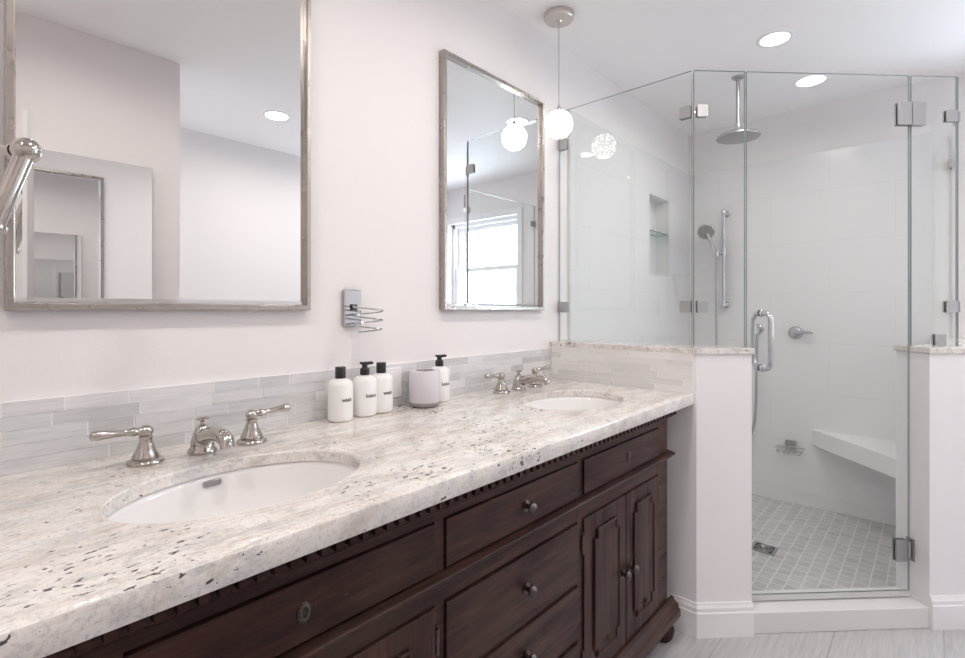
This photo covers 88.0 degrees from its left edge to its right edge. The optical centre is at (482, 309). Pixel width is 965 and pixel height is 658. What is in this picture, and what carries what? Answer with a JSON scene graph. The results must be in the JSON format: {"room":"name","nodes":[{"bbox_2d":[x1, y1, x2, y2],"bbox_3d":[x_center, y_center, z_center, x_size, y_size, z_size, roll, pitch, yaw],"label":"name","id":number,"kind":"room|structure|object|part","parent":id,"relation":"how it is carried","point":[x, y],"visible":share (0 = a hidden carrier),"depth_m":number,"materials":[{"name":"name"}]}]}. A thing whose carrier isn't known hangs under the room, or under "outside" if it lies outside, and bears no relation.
{"room":"bathroom","nodes":[
{"label":"bathroom","id":0,"kind":"room"},
{"bbox_2d":[0,0,688,401],"bbox_3d":[-0.045,-0.018,1.952,0.135,2.425,4.735,0,0,42],"label":"wall","id":1,"kind":"structure","parent":0,"point":[375,64],"depth_m":1.65,"materials":[{"name":"white paint"}]},
{"bbox_2d":[0,137,42,233],"bbox_3d":[-0.866,-0.077,0.796,0.229,0.463,0.232,0,0,42],"label":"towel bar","id":2,"kind":"object","parent":1,"relation":"attached to","point":[23,152],"visible":1,"depth_m":0.79,"materials":[{"name":"silver metal"}]},
{"bbox_3d":[-0.751,-0.194,0.795,0.027,0.135,0.062,0,0,42],"label":"arm","id":3,"kind":"part","parent":2,"relation":"part of","materials":[{"name":"silver metal"}]},
{"bbox_2d":[4,0,310,309],"bbox_3d":[-0.681,-0.455,1.151,0.026,0.910,0.607,0,0,42],"label":"wall mirror","id":4,"kind":"object","parent":1,"relation":"attached to","point":[173,172],"visible":1,"depth_m":1.11,"materials":[{"name":"silver metal"}]},
{"bbox_2d":[0,348,550,475],"bbox_3d":[-0.334,0.240,1.547,0.009,0.136,1.925,0,0,42],"label":"tile backsplash","id":5,"kind":"structure","parent":1,"relation":"attached to","point":[41,433],"depth_m":1.14,"materials":[{"name":"grey tile"}]},
{"bbox_2d":[386,367,401,397],"bbox_3d":[-0.286,0.232,1.589,0.006,0.097,0.072,0,0,42],"label":"outlet cover","id":6,"kind":"object","parent":5,"relation":"attached to","point":[396,372],"visible":0.56,"depth_m":1.60,"materials":[{"name":"white plastic"}]},
{"bbox_2d":[390,371,396,394],"bbox_3d":[-0.284,0.232,1.587,0.001,0.075,0.032,0,0,42],"label":"socket","id":7,"kind":"object","parent":6,"relation":"attached to","point":[394,373],"depth_m":1.59,"materials":[{"name":"white plastic"}]},
{"bbox_2d":[343,290,383,332],"bbox_3d":[-0.341,0.005,1.468,0.105,0.129,0.095,0,0,42],"label":"holder","id":8,"kind":"object","parent":1,"relation":"attached to","point":[352,307],"visible":1,"depth_m":1.48,"materials":[{"name":"silver metal"}]},
{"bbox_3d":[-0.388,-0.006,1.486,0.012,0.108,0.060,0,0,42],"label":"plate","id":9,"kind":"part","parent":8,"relation":"part of","materials":[{"name":"silver metal"}]},
{"bbox_2d":[440,49,544,309],"bbox_3d":[0.061,-0.455,1.971,0.026,0.910,0.602,0,0,42],"label":"wall mirror","id":10,"kind":"object","parent":1,"relation":"attached to","point":[492,131],"visible":1,"depth_m":1.93,"materials":[{"name":"silver metal"}]},
{"bbox_2d":[565,70,691,120],"bbox_3d":[0.593,-0.819,2.096,0.561,0.182,0.020,0,0,42],"label":"glass","id":11,"kind":"object","parent":1,"relation":"on","point":[685,112],"depth_m":1.93,"materials":[{"name":"grey"}]},
{"bbox_2d":[650,230,667,236],"bbox_3d":[1.073,-0.483,3.152,0.081,0.008,0.287,0,0,42],"label":"niche shelf","id":12,"kind":"object","parent":1,"relation":"attached to","point":[650,230],"visible":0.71,"depth_m":3.22,"materials":[{"name":"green glass"}]},
{"bbox_2d":[550,340,754,602],"bbox_3d":[0.688,0.668,2.087,0.801,1.054,0.265,0,0,42],"label":"wall","id":13,"kind":"structure","parent":0,"point":[709,473],"depth_m":1.84,"materials":[{"name":"white paint"}]},
{"bbox_2d":[559,138,568,340],"bbox_3d":[0.379,-0.322,2.289,0.048,0.924,0.020,0,0,42],"label":"glass","id":14,"kind":"object","parent":13,"relation":"on","point":[563,143],"depth_m":2.30,"materials":[{"name":"grey"}]},
{"bbox_2d":[551,346,693,393],"bbox_3d":[0.543,0.235,2.044,0.622,0.146,0.009,0,0,42],"label":"tile backsplash","id":15,"kind":"structure","parent":13,"relation":"attached to","point":[672,372],"depth_m":2.01,"materials":[{"name":"beige tile"}]},
{"bbox_2d":[679,301,691,312],"bbox_3d":[0.784,-0.012,1.922,0.045,0.042,0.020,0,0,42],"label":"glass clamp","id":16,"kind":"object","parent":13,"relation":"on","point":[684,306],"depth_m":1.91,"materials":[{"name":"grey"}]},
{"bbox_2d":[667,592,753,638],"bbox_3d":[0.617,1.134,1.996,0.814,0.122,0.132,0,0,32],"label":"baseboard","id":17,"kind":"structure","parent":13,"relation":"attached to","point":[708,619],"depth_m":1.83,"materials":[{"name":"white"}]},
{"bbox_2d":[693,70,744,346],"bbox_3d":[0.904,-0.386,1.911,0.199,1.054,0.020,0,0,-3],"label":"glass","id":18,"kind":"object","parent":13,"relation":"on","point":[701,110],"visible":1,"depth_m":1.91,"materials":[{"name":"grey"}]},
{"bbox_2d":[746,71,911,600],"bbox_3d":[1.339,0.099,1.910,0.658,2.024,0.128,0,0,2],"label":"shower door","id":19,"kind":"structure","parent":13,"relation":"attached to","point":[901,548],"depth_m":1.94,"materials":[{"name":"clear glass"}]},
{"bbox_3d":[1.071,0.117,1.919,0.028,0.239,0.129,0,0,-3],"label":"handle","id":20,"kind":"part","parent":19,"relation":"part of","materials":[{"name":"silver metal"}]},
{"bbox_2d":[497,0,964,134],"bbox_3d":[0.887,-1.280,1.041,2.740,0.100,4.835,0,0,42],"label":"ceiling","id":21,"kind":"structure","parent":0,"point":[633,44],"depth_m":2.35,"materials":[{"name":"white paint"}]},
{"bbox_2d":[544,6,573,138],"bbox_3d":[0.318,-0.977,2.082,0.122,0.507,0.122,0,0,42],"label":"pendant lamp","id":22,"kind":"object","parent":21,"relation":"hanging from","point":[559,123],"visible":1,"depth_m":2.05,"materials":[{"name":"white glass"}]},
{"bbox_3d":[0.318,-0.775,2.082,0.115,0.104,0.115,0,0,42],"label":"globe","id":23,"kind":"part","parent":22,"relation":"part of","materials":[{"name":"white glass"}]},
{"bbox_2d":[716,74,760,144],"bbox_3d":[1.349,-1.069,2.640,0.212,0.323,0.212,0,0,42],"label":"shower head","id":24,"kind":"object","parent":21,"relation":"attached to","point":[734,136],"visible":0.98,"depth_m":2.63},
{"bbox_3d":[1.349,-1.087,2.640,0.036,0.266,0.036,0,0,42],"label":"arm","id":25,"kind":"part","parent":24,"relation":"part of","materials":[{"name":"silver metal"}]},
{"bbox_2d":[756,29,794,47],"bbox_3d":[1.327,-1.228,2.268,0.156,0.004,0.156,0,0,42],"label":"recessed light","id":26,"kind":"object","parent":21,"relation":"in","point":[777,38],"visible":1,"depth_m":2.26,"materials":[{"name":"white"}]},
{"bbox_2d":[646,494,964,657],"bbox_3d":[0.887,1.242,1.041,2.740,0.106,4.835,0,0,42],"label":"floor","id":27,"kind":"structure","parent":0,"point":[818,548],"depth_m":2.22,"materials":[{"name":"tile"}]},
{"bbox_2d":[43,411,680,657],"bbox_3d":[-0.106,0.772,1.350,0.604,0.846,1.802,0,0,42],"label":"vanity cabinet","id":28,"kind":"object","parent":27,"relation":"on","point":[563,556],"visible":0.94,"depth_m":1.06,"materials":[{"name":"brown wood"}]},
{"bbox_3d":[-0.266,0.460,0.787,0.026,0.099,0.500,0,0,42],"label":"drawer","id":29,"kind":"part","parent":28,"relation":"part of","materials":[{"name":"brown wood"}]},
{"bbox_3d":[-0.271,0.460,0.760,0.006,0.032,0.023,0,0,42],"label":"keyhole plate","id":30,"kind":"part","parent":28,"relation":"part of","materials":[{"name":"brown metal"}]},
{"bbox_2d":[0,378,693,657],"bbox_3d":[-0.104,0.328,1.337,0.633,0.040,1.924,0,0,42],"label":"countertop","id":31,"kind":"structure","parent":28,"relation":"on","point":[71,574],"depth_m":0.82,"materials":[{"name":"stone"}]},
{"bbox_2d":[89,403,290,467],"bbox_3d":[-0.565,0.268,1.046,0.182,0.080,0.394,0,0,42],"label":"faucet","id":32,"kind":"object","parent":31,"relation":"on","point":[204,437],"visible":1,"depth_m":1.01,"materials":[{"name":"silver metal"}]},
{"bbox_3d":[-0.710,0.239,0.969,0.021,0.023,0.085,0,0,39],"label":"lever","id":33,"kind":"part","parent":32,"relation":"part of","materials":[{"name":"silver metal"}]},
{"bbox_3d":[-0.678,0.270,1.008,0.066,0.076,0.066,0,0,42],"label":"handle","id":34,"kind":"part","parent":32,"relation":"part of","materials":[{"name":"silver metal"}]},
{"bbox_3d":[-0.608,0.240,1.085,0.026,0.020,0.026,0,0,42],"label":"lift knob","id":35,"kind":"part","parent":32,"relation":"part of","materials":[{"name":"silver metal"}]},
{"bbox_3d":[-0.563,0.274,1.045,0.178,0.068,0.058,0,0,42],"label":"spout","id":36,"kind":"part","parent":32,"relation":"part of","materials":[{"name":"silver metal"}]},
{"bbox_3d":[-0.537,0.270,1.163,0.066,0.076,0.066,0,0,42],"label":"handle","id":37,"kind":"part","parent":32,"relation":"part of","materials":[{"name":"silver metal"}]},
{"bbox_3d":[-0.502,0.239,1.199,0.085,0.023,0.021,0,0,-44],"label":"lever","id":38,"kind":"part","parent":32,"relation":"part of","materials":[{"name":"silver metal"}]},
{"bbox_2d":[106,461,356,523],"bbox_3d":[-0.428,0.409,0.912,0.341,0.154,0.477,0,0,42],"label":"sink","id":39,"kind":"object","parent":31,"relation":"in","point":[255,487],"visible":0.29,"depth_m":1.03,"materials":[{"name":"white ceramic"}]},
{"bbox_2d":[328,366,352,422],"bbox_3d":[-0.397,0.233,1.396,0.069,0.150,0.069,0,0,42],"label":"bottle","id":40,"kind":"object","parent":31,"relation":"on","point":[340,388],"visible":1,"depth_m":1.37,"materials":[{"name":"white plastic"}]},
{"bbox_2d":[353,361,376,416],"bbox_3d":[-0.345,0.229,1.465,0.069,0.158,0.069,0,0,42],"label":"bottle","id":41,"kind":"object","parent":31,"relation":"on","point":[364,384],"visible":0.98,"depth_m":1.44,"materials":[{"name":"white plastic"}]},
{"bbox_2d":[372,362,392,413],"bbox_3d":[-0.307,0.233,1.516,0.069,0.150,0.069,0,0,42],"label":"bottle","id":42,"kind":"object","parent":31,"relation":"on","point":[384,380],"visible":0.88,"depth_m":1.49,"materials":[{"name":"white plastic"}]},
{"bbox_2d":[409,368,439,407],"bbox_3d":[-0.185,0.250,1.603,0.100,0.115,0.100,0,0,42],"label":"tumbler","id":43,"kind":"object","parent":31,"relation":"on","point":[424,384],"visible":1,"depth_m":1.56,"materials":[{"name":"white ceramic"}]},
{"bbox_2d":[431,354,449,401],"bbox_3d":[-0.146,0.229,1.694,0.069,0.158,0.069,0,0,42],"label":"bottle","id":44,"kind":"object","parent":31,"relation":"on","point":[439,363],"visible":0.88,"depth_m":1.67,"materials":[{"name":"white plastic"}]},
{"bbox_2d":[484,365,550,393],"bbox_3d":[0.183,0.268,1.895,0.182,0.080,0.394,0,0,42],"label":"faucet","id":45,"kind":"object","parent":31,"relation":"on","point":[534,380],"visible":1,"depth_m":1.88,"materials":[{"name":"silver metal"}]},
{"bbox_3d":[0.038,0.239,1.818,0.021,0.023,0.085,0,0,39],"label":"lever","id":46,"kind":"part","parent":45,"relation":"part of","materials":[{"name":"silver metal"}]},
{"bbox_3d":[0.070,0.270,1.856,0.066,0.076,0.066,0,0,42],"label":"handle","id":47,"kind":"part","parent":45,"relation":"part of","materials":[{"name":"silver metal"}]},
{"bbox_3d":[0.185,0.274,1.894,0.178,0.068,0.058,0,0,42],"label":"spout","id":48,"kind":"part","parent":45,"relation":"part of","materials":[{"name":"silver metal"}]},
{"bbox_3d":[0.210,0.270,2.012,0.066,0.076,0.066,0,0,42],"label":"handle","id":49,"kind":"part","parent":45,"relation":"part of","materials":[{"name":"silver metal"}]},
{"bbox_3d":[0.245,0.239,2.047,0.085,0.023,0.021,0,0,-44],"label":"lever","id":50,"kind":"part","parent":45,"relation":"part of","materials":[{"name":"silver metal"}]},
{"bbox_2d":[523,396,620,409],"bbox_3d":[0.311,0.409,1.732,0.341,0.154,0.477,0,0,42],"label":"sink","id":51,"kind":"object","parent":31,"relation":"in","point":[570,402],"visible":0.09,"depth_m":1.90,"materials":[{"name":"white ceramic"}]},
{"bbox_3d":[-0.182,0.805,0.880,0.026,0.464,0.250,0,0,42],"label":"door","id":52,"kind":"part","parent":28,"relation":"part of","materials":[{"name":"brown wood"}]},
{"bbox_3d":[-0.171,0.802,0.869,0.010,0.367,0.154,0,0,42],"label":"raised panel","id":53,"kind":"part","parent":28,"relation":"part of","materials":[{"name":"brown wood"}]},
{"bbox_3d":[-0.111,0.521,1.355,0.590,0.025,1.764,0,0,42],"label":"waist moulding","id":54,"kind":"part","parent":28,"relation":"part of","materials":[{"name":"brown wood"}]},
{"bbox_3d":[0.085,0.654,1.175,0.026,0.158,0.495,0,0,42],"label":"drawer","id":55,"kind":"part","parent":28,"relation":"part of","materials":[{"name":"brown wood"}]},
{"bbox_3d":[0.085,0.460,1.175,0.026,0.099,0.495,0,0,42],"label":"drawer","id":56,"kind":"part","parent":28,"relation":"part of","materials":[{"name":"brown wood"}]},
{"bbox_3d":[0.085,0.815,1.175,0.026,0.140,0.495,0,0,42],"label":"drawer","id":57,"kind":"part","parent":28,"relation":"part of","materials":[{"name":"brown wood"}]},
{"bbox_3d":[0.113,0.654,1.165,0.030,0.028,0.028,0,0,42],"label":"knob","id":58,"kind":"part","parent":28,"relation":"part of","materials":[{"name":"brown metal"}]},
{"bbox_3d":[0.113,0.460,1.165,0.030,0.028,0.028,0,0,42],"label":"knob","id":59,"kind":"part","parent":28,"relation":"part of","materials":[{"name":"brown metal"}]},
{"bbox_3d":[0.113,0.814,1.165,0.030,0.028,0.028,0,0,42],"label":"knob","id":60,"kind":"part","parent":28,"relation":"part of","materials":[{"name":"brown metal"}]},
{"bbox_3d":[0.085,0.967,1.175,0.026,0.140,0.495,0,0,42],"label":"drawer","id":61,"kind":"part","parent":28,"relation":"part of","materials":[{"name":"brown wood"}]},
{"bbox_3d":[0.353,0.805,1.472,0.026,0.464,0.251,0,0,42],"label":"door","id":62,"kind":"part","parent":28,"relation":"part of","materials":[{"name":"brown wood"}]},
{"bbox_3d":[0.365,0.802,1.461,0.010,0.367,0.155,0,0,42],"label":"raised panel","id":63,"kind":"part","parent":28,"relation":"part of","materials":[{"name":"brown wood"}]},
{"bbox_3d":[0.438,0.460,1.565,0.026,0.099,0.502,0,0,42],"label":"drawer","id":64,"kind":"part","parent":28,"relation":"part of","materials":[{"name":"brown wood"}]},
{"bbox_3d":[0.441,0.810,1.527,0.030,0.028,0.028,0,0,42],"label":"knob","id":65,"kind":"part","parent":28,"relation":"part of","materials":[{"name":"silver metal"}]},
{"bbox_3d":[0.459,0.460,1.567,0.006,0.032,0.023,0,0,42],"label":"keyhole plate","id":66,"kind":"part","parent":28,"relation":"part of","materials":[{"name":"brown metal"}]},
{"bbox_3d":[0.476,0.810,1.565,0.030,0.028,0.028,0,0,42],"label":"knob","id":67,"kind":"part","parent":28,"relation":"part of","materials":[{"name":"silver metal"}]},
{"bbox_3d":[0.522,0.805,1.658,0.026,0.464,0.251,0,0,42],"label":"door","id":68,"kind":"part","parent":28,"relation":"part of","materials":[{"name":"brown wood"}]},
{"bbox_3d":[0.534,0.802,1.647,0.010,0.367,0.155,0,0,42],"label":"raised panel","id":69,"kind":"part","parent":28,"relation":"part of","materials":[{"name":"brown wood"}]},
{"bbox_3d":[-0.106,1.077,1.351,0.604,0.064,1.792,0,0,42],"label":"moulding","id":70,"kind":"part","parent":28,"relation":"part of","materials":[{"name":"brown wood"}]},
{"bbox_2d":[752,541,777,555],"bbox_3d":[1.402,1.186,2.490,0.104,0.006,0.104,0,0,42],"label":"shower drain","id":71,"kind":"object","parent":27,"relation":"on","point":[757,546],"visible":0.98,"depth_m":2.48,"materials":[{"name":"grey metal"}]},
{"bbox_2d":[688,72,964,525],"bbox_3d":[2.482,-0.018,2.714,2.620,2.425,0.215,0,0,42],"label":"wall","id":72,"kind":"structure","parent":0,"point":[827,231],"depth_m":2.96,"materials":[{"name":"white tile"}]},
{"bbox_2d":[697,210,763,433],"bbox_3d":[1.605,0.104,3.250,0.368,1.538,0.164,0,0,42],"label":"shower","id":73,"kind":"object","parent":72,"relation":"attached to","point":[705,231],"visible":0.87,"depth_m":3.28,"materials":[{"name":"silver metal"}]},
{"bbox_2d":[775,439,804,455],"bbox_3d":[1.872,0.840,3.046,0.144,0.074,0.107,0,0,42],"label":"basket","id":74,"kind":"object","parent":72,"relation":"attached to","point":[790,445],"visible":1,"depth_m":3.07,"materials":[{"name":"grey metal"}]},
{"bbox_3d":[1.903,0.840,3.084,0.060,0.074,0.010,0,0,42],"label":"plate","id":75,"kind":"part","parent":74,"relation":"part of","materials":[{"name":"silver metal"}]},
{"bbox_2d":[788,326,812,338],"bbox_3d":[1.928,0.140,3.035,0.136,0.080,0.050,0,0,42],"label":"shower valve","id":76,"kind":"object","parent":72,"relation":"attached to","point":[795,332],"visible":1,"depth_m":3.05,"materials":[{"name":"silver metal"}]},
{"bbox_3d":[1.932,0.138,3.016,0.104,0.030,0.028,0,0,42],"label":"lever","id":77,"kind":"part","parent":76,"relation":"part of","materials":[{"name":"silver metal"}]},
{"bbox_2d":[752,587,928,633],"bbox_3d":[1.332,1.156,1.932,0.687,0.078,0.145,0,0,-3],"label":"shower curb","id":78,"kind":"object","parent":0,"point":[898,612],"depth_m":1.87,"materials":[{"name":"white stone"}]},
{"bbox_2d":[812,429,895,477],"bbox_3d":[1.995,0.766,2.619,0.540,0.098,0.577,0,0,42],"label":"shower bench","id":79,"kind":"object","parent":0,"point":[878,454],"visible":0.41,"depth_m":2.69,"materials":[{"name":"white stone"}]},
{"bbox_2d":[893,337,964,627],"bbox_3d":[2.052,0.668,2.254,0.271,1.054,1.074,0,0,42],"label":"wall","id":80,"kind":"structure","parent":0,"point":[936,373],"depth_m":1.88,"materials":[{"name":"white paint"}]},
{"bbox_2d":[906,536,914,561],"bbox_3d":[1.671,0.933,1.953,0.006,0.084,0.034,0,0,-3],"label":"hinge plate","id":81,"kind":"object","parent":80,"relation":"attached to","point":[910,539],"visible":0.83,"depth_m":1.94,"materials":[{"name":"grey metal"}]},
{"bbox_2d":[909,75,957,345],"bbox_3d":[1.762,-0.386,1.954,0.189,1.054,0.022,0,0,-3],"label":"glass","id":82,"kind":"object","parent":80,"relation":"on","point":[918,108],"visible":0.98,"depth_m":1.95,"materials":[{"name":"grey"}]},
{"bbox_2d":[930,595,964,630],"bbox_3d":[2.136,1.134,2.165,1.088,0.122,0.143,0,0,-40],"label":"baseboard","id":83,"kind":"structure","parent":80,"relation":"attached to","point":[947,612],"depth_m":1.87,"materials":[{"name":"white"}]},
{"bbox_2d":[949,77,959,345],"bbox_3d":[2.155,-0.386,2.286,0.020,1.054,0.877,0,0,42],"label":"glass","id":84,"kind":"object","parent":80,"relation":"on","point":[952,136],"visible":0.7,"depth_m":2.19,"materials":[{"name":"grey"}]}
]}

